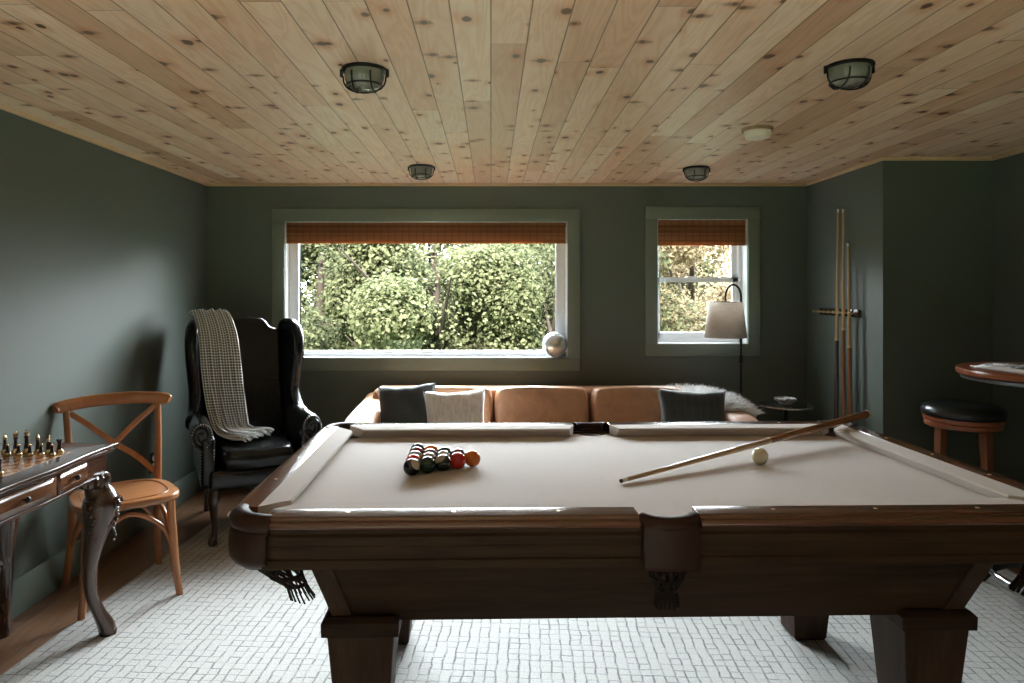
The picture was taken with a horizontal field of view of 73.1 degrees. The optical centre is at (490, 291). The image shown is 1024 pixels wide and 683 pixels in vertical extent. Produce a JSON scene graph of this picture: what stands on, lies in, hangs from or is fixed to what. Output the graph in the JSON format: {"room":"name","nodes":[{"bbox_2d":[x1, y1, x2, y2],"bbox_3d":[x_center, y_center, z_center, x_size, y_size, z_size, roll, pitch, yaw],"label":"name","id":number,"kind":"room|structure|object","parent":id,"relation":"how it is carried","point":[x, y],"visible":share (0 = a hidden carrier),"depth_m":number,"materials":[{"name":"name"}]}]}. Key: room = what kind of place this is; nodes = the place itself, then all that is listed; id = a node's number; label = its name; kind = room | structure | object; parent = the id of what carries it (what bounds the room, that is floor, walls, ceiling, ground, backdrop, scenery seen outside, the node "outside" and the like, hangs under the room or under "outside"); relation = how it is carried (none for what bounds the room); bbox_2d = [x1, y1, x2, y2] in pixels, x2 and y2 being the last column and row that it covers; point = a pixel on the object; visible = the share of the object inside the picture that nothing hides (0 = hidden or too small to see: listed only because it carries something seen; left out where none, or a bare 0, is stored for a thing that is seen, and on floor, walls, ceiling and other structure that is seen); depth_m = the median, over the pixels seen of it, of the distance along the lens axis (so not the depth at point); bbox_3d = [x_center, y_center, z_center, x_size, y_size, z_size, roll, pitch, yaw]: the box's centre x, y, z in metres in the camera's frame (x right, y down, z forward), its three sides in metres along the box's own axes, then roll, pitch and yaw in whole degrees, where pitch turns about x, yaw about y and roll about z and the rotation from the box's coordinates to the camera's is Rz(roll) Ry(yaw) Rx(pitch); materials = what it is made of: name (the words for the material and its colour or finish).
{"room":"games hall","nodes":[
{"label":"games hall","id":0,"kind":"room"},
{"bbox_2d":[0,109,206,578],"bbox_3d":[-2.110,0.323,1.595,0.160,2.395,6.990,0,0,0],"label":"wall","id":1,"kind":"structure","parent":0,"point":[103,251],"depth_m":3.48,"materials":[{"name":"green paint"}]},
{"bbox_2d":[0,103,208,185],"bbox_3d":[-2.021,-0.765,1.515,0.018,0.021,6.830,0,0,0],"label":"trim","id":2,"kind":"structure","parent":1,"relation":"attached to","point":[2,106],"depth_m":3.47,"materials":[{"name":"brown wood"}]},
{"bbox_2d":[11,470,202,619],"bbox_3d":[-2.022,1.301,1.515,0.016,0.162,6.830,0,0,0],"label":"baseboard","id":3,"kind":"structure","parent":1,"relation":"attached to","point":[29,588],"depth_m":3.24,"materials":[{"name":"green paint"}]},
{"bbox_2d":[150,452,153,472],"bbox_3d":[-2.025,1.020,4.138,0.010,0.120,0.074,0,0,0],"label":"wall outlet","id":4,"kind":"object","parent":1,"relation":"attached to","point":[152,453],"visible":0.38,"depth_m":4.12,"materials":[{"name":"metal"}]},
{"bbox_2d":[207,186,806,427],"bbox_3d":[0.114,0.323,5.010,4.607,2.395,0.160,0,0,0],"label":"wall","id":5,"kind":"structure","parent":0,"point":[239,218],"depth_m":4.93,"materials":[{"name":"green paint"}]},
{"bbox_2d":[272,209,579,370],"bbox_3d":[-0.463,-0.016,4.995,2.193,1.151,0.170,0,0,0],"label":"window","id":6,"kind":"structure","parent":5,"relation":"in","point":[286,258],"depth_m":4.91,"materials":[{"name":"green paint"}]},
{"bbox_2d":[286,223,565,243],"bbox_3d":[-0.463,-0.422,4.959,2.003,0.151,0.072,0,0,0],"label":"blind","id":7,"kind":"object","parent":6,"relation":"attached to","point":[296,233],"visible":1,"depth_m":4.93,"materials":[{"name":"brown wood"}]},
{"bbox_2d":[542,332,566,356],"bbox_3d":[0.455,0.377,4.938,0.178,0.178,0.186,0,0,0],"label":"glass globe","id":8,"kind":"object","parent":6,"relation":"on","point":[554,344],"visible":1,"depth_m":4.88},
{"bbox_2d":[209,183,805,185],"bbox_3d":[0.122,-0.765,4.921,4.269,0.021,0.018,0,0,0],"label":"trim","id":9,"kind":"structure","parent":5,"relation":"attached to","point":[210,184],"depth_m":4.91,"materials":[{"name":"brown wood"}]},
{"bbox_2d":[645,207,759,355],"bbox_3d":[1.509,-0.075,5.000,0.817,1.065,0.180,0,0,0],"label":"window","id":10,"kind":"structure","parent":5,"relation":"in","point":[744,260],"depth_m":4.91,"materials":[{"name":"green paint"}]},
{"bbox_2d":[658,220,745,245],"bbox_3d":[1.509,-0.424,4.959,0.631,0.183,0.072,0,0,0],"label":"blind","id":11,"kind":"object","parent":10,"relation":"attached to","point":[670,232],"visible":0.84,"depth_m":4.93,"materials":[{"name":"brown wood"}]},
{"bbox_2d":[0,487,1021,675],"bbox_3d":[0.430,1.422,1.515,5.240,0.080,7.150,0,0,0],"label":"floor","id":12,"kind":"structure","parent":0,"point":[57,611],"depth_m":3.32,"materials":[{"name":"brown wood"}]},
{"bbox_2d":[184,317,321,546],"bbox_3d":[-1.459,0.775,4.176,0.731,1.229,0.853,0,0,-27],"label":"chair","id":13,"kind":"object","parent":12,"relation":"on","point":[272,358],"visible":0.73,"depth_m":4.16,"materials":[{"name":"black leather"}]},
{"bbox_2d":[188,308,273,441],"bbox_3d":[-1.609,0.475,4.130,0.654,0.748,0.260,0,0,26],"label":"throw blanket","id":14,"kind":"object","parent":13,"relation":"on","point":[221,368],"visible":1,"depth_m":4.12,"materials":[{"name":"fabric"}]},
{"bbox_2d":[214,429,294,469],"bbox_3d":[-1.411,0.923,4.075,0.408,0.120,0.619,0,0,-27],"label":"seat cushion","id":15,"kind":"object","parent":13,"relation":"on","point":[268,452],"depth_m":3.85,"materials":[{"name":"black leather"}]},
{"bbox_2d":[0,519,1023,682],"bbox_3d":[0.316,1.376,1.355,4.260,0.012,5.400,0,0,3],"label":"area rug","id":16,"kind":"object","parent":12,"relation":"on","point":[230,622],"visible":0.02,"depth_m":2.68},
{"bbox_2d":[0,443,122,638],"bbox_3d":[-1.748,0.997,2.405,0.546,0.776,0.826,0,0,0],"label":"table","id":17,"kind":"object","parent":16,"relation":"on","point":[28,484],"visible":0.98,"depth_m":2.69,"materials":[{"name":"brown wood"}]},
{"bbox_2d":[0,459,3,474],"bbox_3d":[-1.640,0.583,2.300,0.028,0.051,0.028,0,0,0],"label":"chess rook","id":18,"kind":"object","parent":17,"relation":"on","point":[1,470],"visible":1,"depth_m":2.30,"materials":[{"name":"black metal"}]},
{"bbox_2d":[0,434,7,452],"bbox_3d":[-1.845,0.573,2.618,0.029,0.072,0.029,0,0,0],"label":"bishop","id":19,"kind":"object","parent":17,"relation":"on","point":[5,440],"visible":0.84,"depth_m":2.61,"materials":[{"name":"gold metal"}]},
{"bbox_2d":[3,443,10,455],"bbox_3d":[-1.803,0.587,2.572,0.025,0.044,0.025,0,0,0],"label":"pawn","id":20,"kind":"object","parent":17,"relation":"on","point":[7,452],"visible":1,"depth_m":2.57,"materials":[{"name":"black metal"}]},
{"bbox_2d":[11,431,20,452],"bbox_3d":[-1.803,0.568,2.618,0.031,0.081,0.030,0,0,0],"label":"chess queen","id":21,"kind":"object","parent":17,"relation":"on","point":[15,434],"visible":0.89,"depth_m":2.61,"materials":[{"name":"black metal"}]},
{"bbox_2d":[15,443,21,455],"bbox_3d":[-1.762,0.587,2.572,0.025,0.044,0.025,0,0,0],"label":"pawn","id":22,"kind":"object","parent":17,"relation":"on","point":[18,452],"visible":1,"depth_m":2.57,"materials":[{"name":"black metal"}]},
{"bbox_2d":[22,429,29,452],"bbox_3d":[-1.762,0.564,2.618,0.032,0.090,0.031,0,0,0],"label":"king","id":23,"kind":"object","parent":17,"relation":"on","point":[26,433],"visible":0.8,"depth_m":2.61,"materials":[{"name":"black metal"}]},
{"bbox_2d":[26,443,32,455],"bbox_3d":[-1.720,0.587,2.572,0.025,0.044,0.025,0,0,0],"label":"pawn","id":24,"kind":"object","parent":17,"relation":"on","point":[29,452],"visible":1,"depth_m":2.57,"materials":[{"name":"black metal"}]},
{"bbox_2d":[33,434,39,452],"bbox_3d":[-1.720,0.573,2.618,0.029,0.072,0.029,0,0,0],"label":"bishop","id":25,"kind":"object","parent":17,"relation":"on","point":[36,450],"visible":0.84,"depth_m":2.61,"materials":[{"name":"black metal"}]},
{"bbox_2d":[37,444,44,455],"bbox_3d":[-1.679,0.587,2.572,0.025,0.044,0.025,0,0,0],"label":"pawn","id":26,"kind":"object","parent":17,"relation":"on","point":[40,453],"visible":1,"depth_m":2.57,"materials":[{"name":"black metal"}]},
{"bbox_2d":[44,435,50,452],"bbox_3d":[-1.679,0.576,2.618,0.029,0.066,0.029,0,0,0],"label":"knight","id":27,"kind":"object","parent":17,"relation":"on","point":[48,438],"visible":0.83,"depth_m":2.61,"materials":[{"name":"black metal"}]},
{"bbox_2d":[48,444,55,455],"bbox_3d":[-1.637,0.587,2.572,0.025,0.044,0.025,0,0,0],"label":"pawn","id":28,"kind":"object","parent":17,"relation":"on","point":[51,453],"visible":1,"depth_m":2.57,"materials":[{"name":"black metal"}]},
{"bbox_2d":[55,438,63,452],"bbox_3d":[-1.637,0.583,2.618,0.028,0.051,0.028,0,0,0],"label":"chess rook","id":29,"kind":"object","parent":17,"relation":"on","point":[59,441],"visible":0.99,"depth_m":2.61,"materials":[{"name":"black metal"}]},
{"bbox_2d":[52,391,182,620],"bbox_3d":[-1.712,0.940,3.200,0.518,0.890,0.518,0,0,-38],"label":"chair","id":30,"kind":"object","parent":16,"relation":"on","point":[137,493],"visible":0.8,"depth_m":3.22,"materials":[{"name":"brown wood"}]},
{"bbox_2d":[227,420,1023,682],"bbox_3d":[0.443,0.966,2.395,2.312,0.808,1.323,0,0,-1],"label":"pool table","id":31,"kind":"object","parent":16,"relation":"on","point":[848,518],"visible":0.99,"depth_m":1.93,"materials":[{"name":"beige fabric"}]},
{"bbox_2d":[258,427,352,513],"bbox_3d":[-0.595,0.589,2.371,0.072,0.038,1.080,0,0,-1],"label":"cushion","id":32,"kind":"object","parent":31,"relation":"on","point":[305,477],"depth_m":2.21,"materials":[{"name":"beige fabric"}]},
{"bbox_2d":[403,458,419,475],"bbox_3d":[-0.262,0.579,2.283,0.057,0.057,0.057,0,0,31],"label":"ball","id":33,"kind":"object","parent":31,"relation":"on","point":[411,467],"visible":1,"depth_m":2.26,"materials":[{"name":"black plastic"}]},
{"bbox_2d":[405,454,420,461],"bbox_3d":[-0.263,0.579,2.340,0.057,0.057,0.057,0,0,-20],"label":"ball","id":34,"kind":"object","parent":31,"relation":"on","point":[414,456],"visible":0.2,"depth_m":2.33,"materials":[{"name":"plastic"}]},
{"bbox_2d":[407,450,421,457],"bbox_3d":[-0.264,0.579,2.398,0.057,0.057,0.057,0,0,-8],"label":"ball","id":35,"kind":"object","parent":31,"relation":"on","point":[416,452],"visible":0.37,"depth_m":2.39,"materials":[{"name":"plastic"}]},
{"bbox_2d":[409,447,423,453],"bbox_3d":[-0.265,0.579,2.455,0.057,0.057,0.057,0,0,20],"label":"ball","id":36,"kind":"object","parent":31,"relation":"on","point":[419,449],"visible":0.24,"depth_m":2.44,"materials":[{"name":"plastic"}]},
{"bbox_2d":[410,443,424,450],"bbox_3d":[-0.266,0.579,2.513,0.057,0.057,0.057,0,0,0],"label":"ball","id":37,"kind":"object","parent":31,"relation":"on","point":[420,445],"visible":0.33,"depth_m":2.50,"materials":[{"name":"plastic"}]},
{"bbox_2d":[419,456,435,473],"bbox_3d":[-0.213,0.579,2.313,0.057,0.057,0.057,0,0,-40],"label":"ball","id":38,"kind":"object","parent":31,"relation":"on","point":[427,463],"visible":0.98,"depth_m":2.29,"materials":[{"name":"green plastic"}]},
{"bbox_2d":[421,452,435,459],"bbox_3d":[-0.214,0.579,2.370,0.057,0.057,0.057,0,0,23],"label":"ball","id":39,"kind":"object","parent":31,"relation":"on","point":[430,454],"visible":0.31,"depth_m":2.36,"materials":[{"name":"white plastic"}]},
{"bbox_2d":[422,448,436,455],"bbox_3d":[-0.215,0.579,2.427,0.057,0.057,0.057,0,0,24],"label":"ball","id":40,"kind":"object","parent":31,"relation":"on","point":[431,450],"visible":0.19,"depth_m":2.42,"materials":[{"name":"plastic"}]},
{"bbox_2d":[424,445,437,451],"bbox_3d":[-0.216,0.579,2.485,0.057,0.057,0.057,0,0,0],"label":"ball","id":41,"kind":"object","parent":31,"relation":"on","point":[435,448],"visible":0.37,"depth_m":2.47,"materials":[{"name":"orange plastic"}]},
{"bbox_2d":[435,454,450,470],"bbox_3d":[-0.164,0.579,2.342,0.057,0.057,0.057,0,0,18],"label":"ball","id":42,"kind":"object","parent":31,"relation":"on","point":[443,461],"visible":0.95,"depth_m":2.32,"materials":[{"name":"black plastic"}]},
{"bbox_2d":[436,450,450,456],"bbox_3d":[-0.165,0.579,2.400,0.057,0.057,0.057,0,0,-15],"label":"ball","id":43,"kind":"object","parent":31,"relation":"on","point":[442,451],"visible":0.33,"depth_m":2.39,"materials":[{"name":"beige plastic"}]},
{"bbox_2d":[437,446,451,453],"bbox_3d":[-0.166,0.579,2.457,0.057,0.057,0.057,0,0,-10],"label":"ball","id":44,"kind":"object","parent":31,"relation":"on","point":[444,447],"visible":0.34,"depth_m":2.44,"materials":[{"name":"plastic"}]},
{"bbox_2d":[276,500,632,508],"bbox_3d":[-0.099,0.589,1.854,0.952,0.038,0.072,0,0,-1],"label":"cushion","id":45,"kind":"object","parent":31,"relation":"on","point":[280,504],"depth_m":1.84,"materials":[{"name":"beige fabric"}]},
{"bbox_2d":[450,452,465,468],"bbox_3d":[-0.114,0.579,2.372,0.057,0.057,0.057,0,0,30],"label":"ball","id":46,"kind":"object","parent":31,"relation":"on","point":[458,460],"visible":0.94,"depth_m":2.35,"materials":[{"name":"red plastic"}]},
{"bbox_2d":[451,448,465,455],"bbox_3d":[-0.115,0.579,2.429,0.057,0.057,0.057,0,0,0],"label":"ball","id":47,"kind":"object","parent":31,"relation":"on","point":[462,451],"visible":0.38,"depth_m":2.42,"materials":[{"name":"plastic"}]},
{"bbox_2d":[350,425,572,436],"bbox_3d":[-0.123,0.589,2.911,0.952,0.038,0.072,0,0,-1],"label":"cushion","id":48,"kind":"object","parent":31,"relation":"on","point":[358,430],"depth_m":2.89,"materials":[{"name":"beige fabric"}]},
{"bbox_2d":[465,450,480,466],"bbox_3d":[-0.065,0.579,2.401,0.057,0.057,0.057,0,0,20],"label":"ball","id":49,"kind":"object","parent":31,"relation":"on","point":[473,458],"visible":0.95,"depth_m":2.38,"materials":[{"name":"orange plastic"}]},
{"bbox_2d":[609,424,828,435],"bbox_3d":[0.985,0.589,2.936,0.952,0.038,0.072,0,0,-1],"label":"cushion","id":50,"kind":"object","parent":31,"relation":"on","point":[614,429],"depth_m":2.91,"materials":[{"name":"beige fabric"}]},
{"bbox_2d":[619,410,871,482],"bbox_3d":[1.035,0.563,2.621,1.520,0.085,0.034,0,0,-34],"label":"pool cue","id":51,"kind":"object","parent":31,"relation":"on","point":[864,414],"visible":1,"depth_m":2.60,"materials":[{"name":"brown wood"}]},
{"bbox_2d":[751,448,768,463],"bbox_3d":[0.949,0.579,2.436,0.057,0.057,0.057,0,0,0],"label":"cue ball","id":52,"kind":"object","parent":31,"relation":"on","point":[758,455],"visible":1,"depth_m":2.42,"materials":[{"name":"white plastic"}]},
{"bbox_2d":[692,498,1023,505],"bbox_3d":[1.009,0.589,1.879,0.952,0.038,0.072,0,0,-1],"label":"cushion","id":53,"kind":"object","parent":31,"relation":"on","point":[903,501],"depth_m":1.87,"materials":[{"name":"beige fabric"}]},
{"bbox_2d":[834,425,1023,500],"bbox_3d":[1.481,0.589,2.419,0.072,0.038,1.080,0,0,-1],"label":"cushion","id":54,"kind":"object","parent":31,"relation":"on","point":[971,482],"depth_m":2.31,"materials":[{"name":"beige fabric"}]},
{"bbox_2d":[920,399,1007,472],"bbox_3d":[2.476,0.982,3.620,0.381,0.800,0.381,0,0,34],"label":"bar stool","id":55,"kind":"object","parent":16,"relation":"on","point":[985,419],"visible":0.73,"depth_m":3.49,"materials":[{"name":"leather"}]},
{"bbox_2d":[955,362,1023,591],"bbox_3d":[2.505,0.858,3.060,0.744,1.023,0.744,0,0,0],"label":"pub table","id":56,"kind":"object","parent":16,"relation":"on","point":[966,371],"visible":0.57,"depth_m":3.05,"materials":[{"name":"brown wood"}]},
{"bbox_2d":[972,363,1023,373],"bbox_3d":[2.451,0.334,3.024,0.494,0.024,0.310,0,0,-6],"label":"magazine","id":57,"kind":"object","parent":56,"relation":"on","point":[1004,367],"visible":1,"depth_m":3.05,"materials":[{"name":"white paper"}]},
{"bbox_2d":[345,385,757,422],"bbox_3d":[0.360,0.999,4.419,2.480,0.767,0.900,0,0,0],"label":"sofa","id":58,"kind":"object","parent":12,"relation":"on","point":[502,403],"visible":0.23,"depth_m":4.46,"materials":[{"name":"brown leather"}]},
{"bbox_2d":[378,383,435,422],"bbox_3d":[-0.523,0.763,4.281,0.406,0.397,0.198,0,0,8],"label":"throw pillow","id":59,"kind":"object","parent":58,"relation":"on","point":[397,404],"visible":0.51,"depth_m":4.23,"materials":[{"name":"grey fabric"}]},
{"bbox_2d":[423,389,484,422],"bbox_3d":[-0.213,0.772,4.165,0.390,0.359,0.191,0,0,-7],"label":"throw pillow","id":60,"kind":"object","parent":58,"relation":"on","point":[468,406],"visible":0.54,"depth_m":4.12,"materials":[{"name":"beige fabric"}]},
{"bbox_2d":[435,386,492,422],"bbox_3d":[-0.298,0.785,4.551,0.625,0.335,0.246,0,0,0],"label":"cushion","id":61,"kind":"object","parent":58,"relation":"on","point":[488,399],"depth_m":4.48,"materials":[{"name":"beige leather"}]},
{"bbox_2d":[494,386,588,422],"bbox_3d":[0.333,0.784,4.550,0.622,0.338,0.246,0,0,0],"label":"cushion","id":62,"kind":"object","parent":58,"relation":"on","point":[513,403],"depth_m":4.46,"materials":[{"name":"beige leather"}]},
{"bbox_2d":[590,386,678,421],"bbox_3d":[0.967,0.782,4.550,0.629,0.335,0.247,0,0,0],"label":"cushion","id":63,"kind":"object","parent":58,"relation":"on","point":[613,403],"depth_m":4.46,"materials":[{"name":"brown leather"}]},
{"bbox_2d":[657,388,725,421],"bbox_3d":[1.212,0.741,4.140,0.444,0.321,0.162,0,0,-3],"label":"lumbar pillow","id":64,"kind":"object","parent":58,"relation":"on","point":[676,406],"visible":0.61,"depth_m":4.10,"materials":[{"name":"grey fabric"}]},
{"bbox_2d":[661,382,763,417],"bbox_3d":[1.394,0.683,4.428,0.619,0.197,0.512,0,0,0],"label":"sheepskin throw","id":65,"kind":"object","parent":58,"relation":"on","point":[732,402],"visible":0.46,"depth_m":4.32,"materials":[{"name":"white fur"}]},
{"bbox_2d":[704,284,746,396],"bbox_3d":[1.650,0.662,4.720,0.370,1.440,0.278,0,0,0],"label":"floor lamp","id":66,"kind":"object","parent":12,"relation":"on","point":[725,319],"visible":0.84,"depth_m":4.62,"materials":[{"name":"linen"},{"name":"dark metal"}]},
{"bbox_2d":[739,355,742,363],"bbox_3d":[1.710,0.458,4.720,0.026,0.060,0.026,0,0,0],"label":"switch","id":67,"kind":"object","parent":66,"relation":"attached to","point":[740,356],"depth_m":4.71,"materials":[{"name":"black metal"}]},
{"bbox_2d":[758,400,814,420],"bbox_3d":[1.890,1.051,4.420,0.338,0.662,0.338,0,0,0],"label":"side table","id":68,"kind":"object","parent":12,"relation":"on","point":[772,404],"visible":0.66,"depth_m":4.38,"materials":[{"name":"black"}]},
{"bbox_2d":[774,396,796,404],"bbox_3d":[1.884,0.698,4.410,0.134,0.046,0.136,0,0,0],"label":"glass dish","id":69,"kind":"object","parent":68,"relation":"on","point":[783,400],"visible":1,"depth_m":4.38,"materials":[{"name":"white"}]},
{"bbox_2d":[0,0,1023,182],"bbox_3d":[0.430,-0.815,1.515,5.240,0.080,7.150,0,0,0],"label":"ceiling","id":70,"kind":"structure","parent":0,"point":[208,91],"depth_m":2.58,"materials":[{"name":"brown wood"}]},
{"bbox_2d":[340,62,388,93],"bbox_3d":[-0.440,-0.732,2.400,0.169,0.086,0.158,0,0,0],"label":"light","id":71,"kind":"object","parent":70,"relation":"attached to","point":[360,77],"visible":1,"depth_m":2.35,"materials":[{"name":"glass"}]},
{"bbox_2d":[408,164,434,179],"bbox_3d":[-0.428,-0.732,4.250,0.169,0.086,0.158,0,0,0],"label":"light","id":72,"kind":"object","parent":70,"relation":"attached to","point":[419,171],"visible":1,"depth_m":4.20,"materials":[{"name":"glass"}]},
{"bbox_2d":[683,165,709,180],"bbox_3d":[1.280,-0.732,4.300,0.169,0.086,0.158,0,0,0],"label":"light","id":73,"kind":"object","parent":70,"relation":"attached to","point":[698,172],"visible":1,"depth_m":4.25,"materials":[{"name":"glass"}]},
{"bbox_2d":[741,125,773,140],"bbox_3d":[1.262,-0.749,3.270,0.144,0.052,0.144,0,0,0],"label":"smoke detector","id":74,"kind":"object","parent":70,"relation":"attached to","point":[755,132],"visible":1,"depth_m":3.23,"materials":[{"name":"beige plastic"}]},
{"bbox_2d":[824,58,875,89],"bbox_3d":[1.225,-0.732,2.360,0.169,0.086,0.158,0,0,0],"label":"light","id":75,"kind":"object","parent":70,"relation":"attached to","point":[853,73],"visible":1,"depth_m":2.31,"materials":[{"name":"glass"}]},
{"bbox_2d":[807,161,992,467],"bbox_3d":[2.654,0.323,4.452,0.793,2.395,0.957,0,0,0],"label":"wall","id":76,"kind":"structure","parent":0,"point":[919,234],"depth_m":3.97,"materials":[{"name":"green paint"}]},
{"bbox_2d":[812,308,860,420],"bbox_3d":[2.215,0.539,4.460,0.085,0.862,0.540,0,0,0],"label":"cue rack","id":77,"kind":"object","parent":76,"relation":"attached to","point":[823,311],"visible":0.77,"depth_m":4.43,"materials":[{"name":"brown wood"}]},
{"bbox_2d":[834,208,838,418],"bbox_3d":[2.204,0.206,4.394,0.030,1.478,0.030,0,1,1],"label":"pool cue","id":78,"kind":"object","parent":77,"relation":"in","point":[836,377],"visible":0.88,"depth_m":4.39,"materials":[{"name":"brown wood"}]},
{"bbox_2d":[841,208,845,416],"bbox_3d":[2.204,0.209,4.316,0.030,1.470,0.030,0,0,0],"label":"pool cue","id":79,"kind":"object","parent":77,"relation":"in","point":[843,350],"visible":0.91,"depth_m":4.31,"materials":[{"name":"brown wood"}]},
{"bbox_2d":[847,242,852,423],"bbox_3d":[2.204,0.318,4.243,0.030,1.253,0.030,0,-1,-1],"label":"pool cue","id":80,"kind":"object","parent":77,"relation":"in","point":[850,396],"visible":0.88,"depth_m":4.24,"materials":[{"name":"brown wood"}]},
{"bbox_2d":[806,157,883,185],"bbox_3d":[2.248,-0.765,4.434,0.018,0.021,0.957,0,0,0],"label":"trim","id":81,"kind":"structure","parent":76,"relation":"attached to","point":[865,164],"depth_m":4.36,"materials":[{"name":"brown wood"}]},
{"bbox_2d":[883,157,991,160],"bbox_3d":[2.564,-0.765,3.964,0.615,0.021,0.018,0,0,0],"label":"trim","id":82,"kind":"structure","parent":76,"relation":"attached to","point":[885,158],"depth_m":3.96,"materials":[{"name":"brown wood"}]},
{"bbox_2d":[993,153,1023,482],"bbox_3d":[2.970,0.323,1.036,0.160,2.395,5.873,0,0,0],"label":"wall","id":83,"kind":"structure","parent":0,"point":[1008,172],"depth_m":3.85,"materials":[{"name":"green paint"}]},
{"bbox_2d":[991,148,1023,160],"bbox_3d":[2.881,-0.765,1.036,0.018,0.021,5.873,0,0,0],"label":"trim","id":84,"kind":"structure","parent":83,"relation":"attached to","point":[1019,151],"depth_m":3.83,"materials":[{"name":"brown wood"}]},
{"label":"outside","id":85,"kind":"structure","parent":0,"visible":0},
{"bbox_3d":[0.000,4.920,0.000,120.000,0.100,120.000,0,0,0],"label":"ground","id":86,"kind":"structure","parent":85,"visible":0},
{"bbox_2d":[301,244,344,337],"bbox_3d":[-5.262,1.285,14.759,5.590,7.201,4.960,0,0,-35],"label":"tree","id":87,"kind":"object","parent":86,"relation":"on","point":[305,248],"visible":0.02,"depth_m":13.66,"materials":[{"name":"green plant"}]},
{"bbox_2d":[301,244,453,349],"bbox_3d":[-2.525,1.543,11.625,4.452,6.684,4.316,0,0,-30],"label":"bush","id":88,"kind":"object","parent":86,"relation":"on","point":[317,332],"visible":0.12,"depth_m":10.85,"materials":[{"name":"green plant"}]},
{"bbox_2d":[303,244,554,331],"bbox_3d":[-1.207,1.065,15.844,5.506,7.635,5.939,0,0,-42],"label":"tree","id":89,"kind":"object","parent":86,"relation":"on","point":[439,247],"visible":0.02,"depth_m":15.48,"materials":[{"name":"green plant"}]},
{"bbox_2d":[319,244,548,349],"bbox_3d":[-0.902,1.858,11.258,3.536,6.056,3.767,0,0,-23],"label":"bush","id":90,"kind":"object","parent":86,"relation":"on","point":[506,308],"visible":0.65,"depth_m":10.60,"materials":[{"name":"green plant"}]},
{"bbox_2d":[442,244,706,349],"bbox_3d":[1.520,1.674,12.317,4.684,6.423,4.310,0,0,25],"label":"tree","id":91,"kind":"object","parent":86,"relation":"on","point":[547,319],"visible":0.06,"depth_m":11.80,"materials":[{"name":"green plant"}]},
{"bbox_2d":[527,244,719,341],"bbox_3d":[2.654,1.080,17.661,5.982,7.607,5.804,0,0,-13],"label":"tree","id":92,"kind":"object","parent":86,"relation":"on","point":[707,261],"visible":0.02,"depth_m":15.50,"materials":[{"name":"green plant"}]},
{"bbox_2d":[659,246,730,331],"bbox_3d":[3.894,1.651,13.644,3.875,6.467,4.465,0,0,-34],"label":"tree","id":93,"kind":"object","parent":86,"relation":"on","point":[684,257],"visible":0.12,"depth_m":12.36,"materials":[{"name":"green plant"}]},
{"bbox_2d":[677,246,730,331],"bbox_3d":[6.144,1.101,17.391,6.436,7.565,5.164,0,0,26],"label":"tree","id":94,"kind":"object","parent":86,"relation":"on","point":[720,252],"visible":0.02,"depth_m":17.24,"materials":[{"name":"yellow plant"}]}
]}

